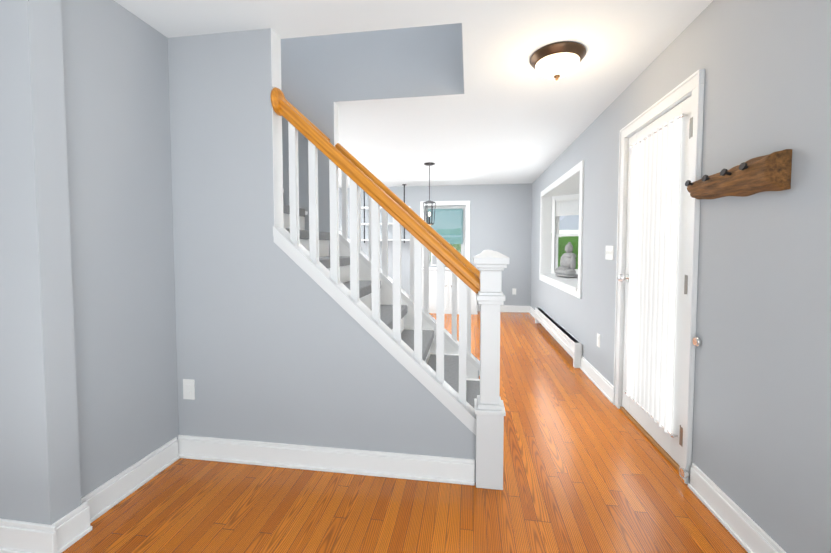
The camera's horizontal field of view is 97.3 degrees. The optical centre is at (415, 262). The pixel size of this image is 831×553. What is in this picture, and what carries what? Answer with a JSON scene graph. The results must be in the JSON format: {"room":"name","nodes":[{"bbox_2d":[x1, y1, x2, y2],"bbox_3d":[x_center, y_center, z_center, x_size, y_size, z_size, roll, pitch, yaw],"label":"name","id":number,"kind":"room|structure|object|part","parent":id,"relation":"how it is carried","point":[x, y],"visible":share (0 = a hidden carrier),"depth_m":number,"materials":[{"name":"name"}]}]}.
{"room":"entrance hall","nodes":[
{"label":"entrance hall","id":0,"kind":"room"},
{"bbox_2d":[0,0,178,524],"bbox_3d":[-2.328,-0.055,1.890,1.880,2.400,0.700,0,3,8],"label":"wall","id":1,"kind":"structure","parent":0,"point":[88,379],"depth_m":1.60,"materials":[{"name":"paint"}]},
{"bbox_2d":[0,517,67,552],"bbox_3d":[-2.367,1.097,1.579,1.908,0.125,0.031,0,3,8],"label":"baseboard","id":2,"kind":"structure","parent":1,"relation":"attached to","point":[16,536],"depth_m":1.46,"materials":[{"name":"white paint"}]},
{"bbox_2d":[168,28,475,481],"bbox_3d":[-1.434,-1.366,2.106,3.570,5.000,0.100,0,3,8],"label":"wall","id":3,"kind":"structure","parent":0,"point":[275,343],"depth_m":2.03,"materials":[{"name":"paint"}]},
{"bbox_2d":[183,379,194,399],"bbox_3d":[-1.318,0.736,2.125,0.072,0.118,0.009,0,3,8],"label":"outlet","id":4,"kind":"object","parent":3,"relation":"attached to","point":[188,388],"visible":1,"depth_m":2.12,"materials":[{"name":"white plastic"}]},
{"bbox_2d":[168,435,474,484],"bbox_3d":[-0.544,1.078,2.015,1.718,0.125,0.030,0,3,8],"label":"baseboard","id":5,"kind":"structure","parent":3,"relation":"attached to","point":[452,470],"depth_m":2.00,"materials":[{"name":"white paint"}]},
{"bbox_2d":[281,23,478,378],"bbox_3d":[-1.273,-1.408,3.092,3.600,5.000,0.100,0,3,8],"label":"wall","id":6,"kind":"structure","parent":0,"point":[321,75],"depth_m":2.92,"materials":[{"name":"paint"}]},
{"bbox_2d":[271,29,338,227],"bbox_3d":[-0.711,-0.731,2.533,0.035,1.105,1.098,0,3,8],"label":"trim","id":7,"kind":"structure","parent":6,"relation":"attached to","point":[277,132],"depth_m":2.04,"materials":[{"name":"white paint"}]},
{"bbox_2d":[286,100,329,141],"bbox_3d":[-1.588,-1.778,3.020,1.836,1.678,0.100,0,3,8],"label":"wall rail","id":8,"kind":"object","parent":6,"relation":"attached to","point":[308,121],"visible":0.06,"depth_m":2.90,"materials":[{"name":"brown wood"}]},
{"bbox_2d":[62,311,747,552],"bbox_3d":[-0.753,1.145,2.615,4.800,0.060,9.490,0,3,8],"label":"floor","id":9,"kind":"structure","parent":0,"point":[588,467],"depth_m":1.76,"materials":[{"name":"brown wood"}]},
{"bbox_2d":[283,189,479,407],"bbox_3d":[-1.306,-0.206,2.645,3.660,2.684,0.894,0,3,8],"label":"staircase","id":10,"kind":"structure","parent":9,"relation":"on","point":[451,365],"depth_m":2.75,"materials":[{"name":"white paint"}]},
{"bbox_2d":[270,87,509,489],"bbox_3d":[-0.161,0.090,1.962,1.276,2.104,0.184,0,3,8],"label":"stair railing","id":11,"kind":"object","parent":10,"relation":"on","point":[482,420],"visible":1,"depth_m":1.94,"materials":[{"name":"white paint"}]},
{"bbox_3d":[-0.213,-0.377,1.969,1.166,1.069,0.062,0,3,8],"label":"handrail","id":12,"kind":"part","parent":11,"relation":"part of","materials":[{"name":"brown wood"}]},
{"bbox_2d":[335,143,492,375],"bbox_3d":[-0.022,0.058,2.974,1.319,2.081,0.122,0,3,8],"label":"stair railing","id":13,"kind":"object","parent":10,"relation":"on","point":[452,340],"visible":0.31,"depth_m":2.95,"materials":[{"name":"white paint"}]},
{"bbox_3d":[-0.061,-0.414,2.957,1.240,1.136,0.062,0,3,8],"label":"handrail","id":14,"kind":"part","parent":13,"relation":"part of","materials":[{"name":"brown wood"}]},
{"bbox_2d":[422,268,477,313],"bbox_3d":[0.631,0.515,6.850,1.080,0.830,0.382,0,3,8],"label":"base cabinet","id":15,"kind":"object","parent":9,"relation":"on","point":[447,291],"visible":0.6,"depth_m":6.71,"materials":[{"name":"white paint"}]},
{"bbox_2d":[114,0,712,187],"bbox_3d":[-0.753,-1.308,2.509,4.800,0.050,9.490,0,3,8],"label":"ceiling","id":16,"kind":"structure","parent":0,"point":[510,115],"depth_m":2.40,"materials":[{"name":"white paint"}]},
{"bbox_2d":[361,184,411,242],"bbox_3d":[-0.587,-0.929,7.026,1.020,1.100,0.295,0,3,8],"label":"shelf unit","id":17,"kind":"object","parent":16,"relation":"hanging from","point":[364,208],"visible":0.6,"depth_m":6.94,"materials":[{"name":"white wood"}]},
{"bbox_2d":[423,162,435,225],"bbox_3d":[0.197,-0.961,5.171,0.179,0.875,0.157,0,3,8],"label":"pendant lantern","id":18,"kind":"object","parent":16,"relation":"hanging from","point":[429,164],"visible":0.92,"depth_m":5.16,"materials":[{"name":"grey metal"}]},
{"bbox_2d":[530,41,585,80],"bbox_3d":[0.871,-1.197,2.249,0.324,0.150,0.324,0,3,8],"label":"flush-mount light","id":19,"kind":"object","parent":16,"relation":"attached to","point":[556,61],"visible":1,"depth_m":2.16,"materials":[{"name":"brown metal"}]},
{"bbox_2d":[339,183,531,305],"bbox_3d":[-0.141,-0.286,7.203,4.660,2.400,0.120,0,3,8],"label":"wall","id":20,"kind":"structure","parent":0,"point":[501,218],"depth_m":6.90,"materials":[{"name":"paint"}]},
{"bbox_2d":[420,201,469,267],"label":"window","id":21,"kind":"structure","parent":20,"relation":"in","point":[467,240],"depth_m":6.96,"materials":[{"name":"white paint"}]},
{"bbox_2d":[428,209,462,243],"bbox_3d":[0.575,-0.703,7.084,0.675,0.674,0.020,0,3,8],"label":"window blinds","id":22,"kind":"object","parent":21,"relation":"attached to","point":[454,216],"visible":0.73,"depth_m":7.06,"materials":[{"name":"teal fabric"}]},
{"bbox_3d":[0.538,-0.120,7.065,0.475,0.350,0.170,0,3,8],"label":"air conditioner unit","id":23,"kind":"object","parent":21,"relation":"attached to","visible":0},
{"bbox_2d":[432,255,435,263],"bbox_3d":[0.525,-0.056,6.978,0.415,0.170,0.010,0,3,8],"label":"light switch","id":24,"kind":"object","parent":23,"relation":"attached to","point":[433,259],"visible":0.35,"depth_m":6.99,"materials":[{"name":"white plastic"}]},
{"bbox_2d":[477,305,527,312],"bbox_3d":[-0.152,0.854,7.177,4.660,0.125,0.031,0,3,8],"label":"baseboard","id":25,"kind":"structure","parent":20,"relation":"attached to","point":[503,308],"depth_m":6.89,"materials":[{"name":"white paint"}]},
{"bbox_2d":[457,23,463,93],"bbox_3d":[0.356,-2.576,2.295,0.100,2.599,0.900,0,3,8],"label":"wall","id":26,"kind":"structure","parent":0,"point":[459,25],"depth_m":2.79,"materials":[{"name":"paint"}]},
{"bbox_2d":[543,172,579,196],"bbox_3d":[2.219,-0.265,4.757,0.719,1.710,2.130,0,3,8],"label":"ceiling","id":27,"kind":"structure","parent":0,"point":[570,186],"depth_m":4.96,"materials":[{"name":"white paint"}]},
{"bbox_2d":[531,0,830,552],"bbox_3d":[1.552,-0.070,2.223,0.140,2.400,9.490,0,3,8],"label":"wall","id":28,"kind":"structure","parent":0,"point":[761,445],"depth_m":1.49,"materials":[{"name":"paint"}]},
{"bbox_2d":[528,306,534,317],"bbox_3d":[2.070,0.889,6.370,0.028,0.125,0.905,0,3,8],"label":"baseboard","id":29,"kind":"structure","parent":28,"relation":"attached to","point":[530,310],"depth_m":6.64,"materials":[{"name":"white paint"}]},
{"bbox_2d":[540,274,577,290],"bbox_3d":[2.174,0.239,4.785,0.698,0.040,2.008,0,3,8],"label":"window sill","id":30,"kind":"structure","parent":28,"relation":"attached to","point":[571,283],"depth_m":4.66,"materials":[{"name":"white paint"}]},
{"bbox_2d":[554,242,577,277],"bbox_3d":[2.154,-0.044,5.170,0.319,0.501,0.398,0,3,8],"label":"statue","id":31,"kind":"object","parent":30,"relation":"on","point":[566,268],"visible":0.98,"depth_m":5.11,"materials":[{"name":"grey stone"}]},
{"bbox_2d":[535,307,582,367],"bbox_3d":[1.812,0.894,4.812,0.086,0.250,2.244,0,3,8],"label":"baseboard heater","id":32,"kind":"object","parent":28,"relation":"attached to","point":[569,343],"visible":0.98,"depth_m":4.25,"materials":[{"name":"white paint"}]},
{"bbox_2d":[539,160,583,298],"bbox_3d":[1.923,-0.382,4.795,0.158,1.410,2.200,0,3,8],"label":"window frame","id":33,"kind":"structure","parent":28,"relation":"attached to","point":[545,235],"depth_m":5.30,"materials":[{"name":"white paint"}]},
{"bbox_2d":[551,194,578,273],"bbox_3d":[2.303,-0.389,4.739,0.609,1.220,2.140,0,3,8],"label":"bay window","id":34,"kind":"structure","parent":28,"relation":"in","point":[557,202],"depth_m":5.70,"materials":[{"name":"white paint"}]},
{"bbox_3d":[2.342,-0.389,4.734,0.495,1.040,2.003,0,3,8],"label":"glass","id":35,"kind":"part","parent":34,"relation":"part of","materials":[{"name":"clear glass"}]},
{"bbox_2d":[580,356,612,402],"bbox_3d":[1.616,1.023,3.286,0.028,0.125,0.845,0,3,8],"label":"baseboard","id":36,"kind":"structure","parent":28,"relation":"attached to","point":[593,374],"depth_m":3.20,"materials":[{"name":"white paint"}]},
{"bbox_2d":[597,333,599,347],"bbox_3d":[1.622,0.687,3.242,0.009,0.115,0.072,0,3,8],"label":"outlet","id":37,"kind":"object","parent":28,"relation":"attached to","point":[598,340],"visible":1,"depth_m":3.23,"materials":[{"name":"white plastic"}]},
{"bbox_2d":[605,246,613,259],"bbox_3d":[1.589,-0.083,3.001,0.013,0.115,0.165,0,3,8],"label":"light switch","id":38,"kind":"object","parent":28,"relation":"attached to","point":[609,255],"visible":1,"depth_m":2.99,"materials":[{"name":"white plastic"}]},
{"bbox_2d":[618,96,692,465],"bbox_3d":[1.485,0.102,2.311,0.116,1.997,0.836,0,3,8],"label":"door","id":39,"kind":"structure","parent":28,"relation":"in","point":[668,443],"depth_m":2.04,"materials":[{"name":"white paint"}]},
{"bbox_3d":[1.501,0.111,2.667,0.044,0.058,0.058,0,3,8],"label":"crystal door knob","id":40,"kind":"part","parent":39,"relation":"part of","materials":[{"name":"clear glass"}]},
{"bbox_2d":[626,116,681,432],"bbox_3d":[1.478,0.073,2.301,0.027,1.777,0.576,0,3,8],"label":"door curtain","id":41,"kind":"object","parent":39,"relation":"hanging from","point":[655,194],"visible":0.98,"depth_m":2.24,"materials":[{"name":"white fabric"}]},
{"bbox_3d":[1.487,0.071,2.335,0.035,1.775,0.708,0,3,8],"label":"nickel door hardware","id":42,"kind":"part","parent":39,"relation":"part of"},
{"bbox_3d":[1.425,0.114,1.915,0.018,1.724,0.035,0,3,8],"label":"door hinges","id":43,"kind":"part","parent":39,"relation":"part of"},
{"bbox_2d":[613,69,704,483],"bbox_3d":[1.552,0.074,2.316,0.166,2.105,0.970,0,3,8],"label":"door frame","id":44,"kind":"structure","parent":28,"relation":"attached to","point":[692,85],"depth_m":1.92,"materials":[{"name":"white paint"}]},
{"bbox_2d":[679,337,701,477],"bbox_3d":[1.400,0.741,1.862,0.045,0.741,0.071,0,3,8],"label":"doorstop","id":45,"kind":"object","parent":28,"relation":"attached to","point":[684,472],"visible":1,"depth_m":1.87,"materials":[{"name":"silver metal"}]},
{"bbox_2d":[688,463,785,552],"bbox_3d":[1.093,1.178,-0.267,0.028,0.125,4.325,0,3,8],"label":"baseboard","id":46,"kind":"structure","parent":28,"relation":"attached to","point":[737,522],"depth_m":1.57,"materials":[{"name":"white paint"}]},
{"bbox_2d":[685,149,791,198],"bbox_3d":[1.337,-0.348,1.572,0.098,0.150,0.515,0,3,8],"label":"coat rack","id":47,"kind":"object","parent":28,"relation":"attached to","point":[769,172],"visible":1,"depth_m":1.43,"materials":[{"name":"brown wood"}]},
{"label":"outside","id":48,"kind":"structure","parent":0,"visible":0},
{"bbox_3d":[5.689,1.098,4.149,17.300,0.060,22.000,0,3,8],"label":"ground","id":49,"kind":"structure","parent":48,"visible":0},
{"bbox_2d":[430,228,578,268],"bbox_3d":[2.670,0.041,8.289,9.748,1.768,3.210,0,3,8],"label":"hedge","id":50,"kind":"object","parent":49,"relation":"on","point":[560,251],"depth_m":6.83,"materials":[{"name":"green plant"}]},
{"bbox_2d":[551,201,578,233],"bbox_3d":[7.137,-1.443,12.171,6.400,4.320,5.900,0,3,8],"label":"neighbouring house","id":51,"kind":"structure","parent":49,"relation":"on","point":[571,222],"depth_m":9.67,"materials":[{"name":"white"}]}
]}

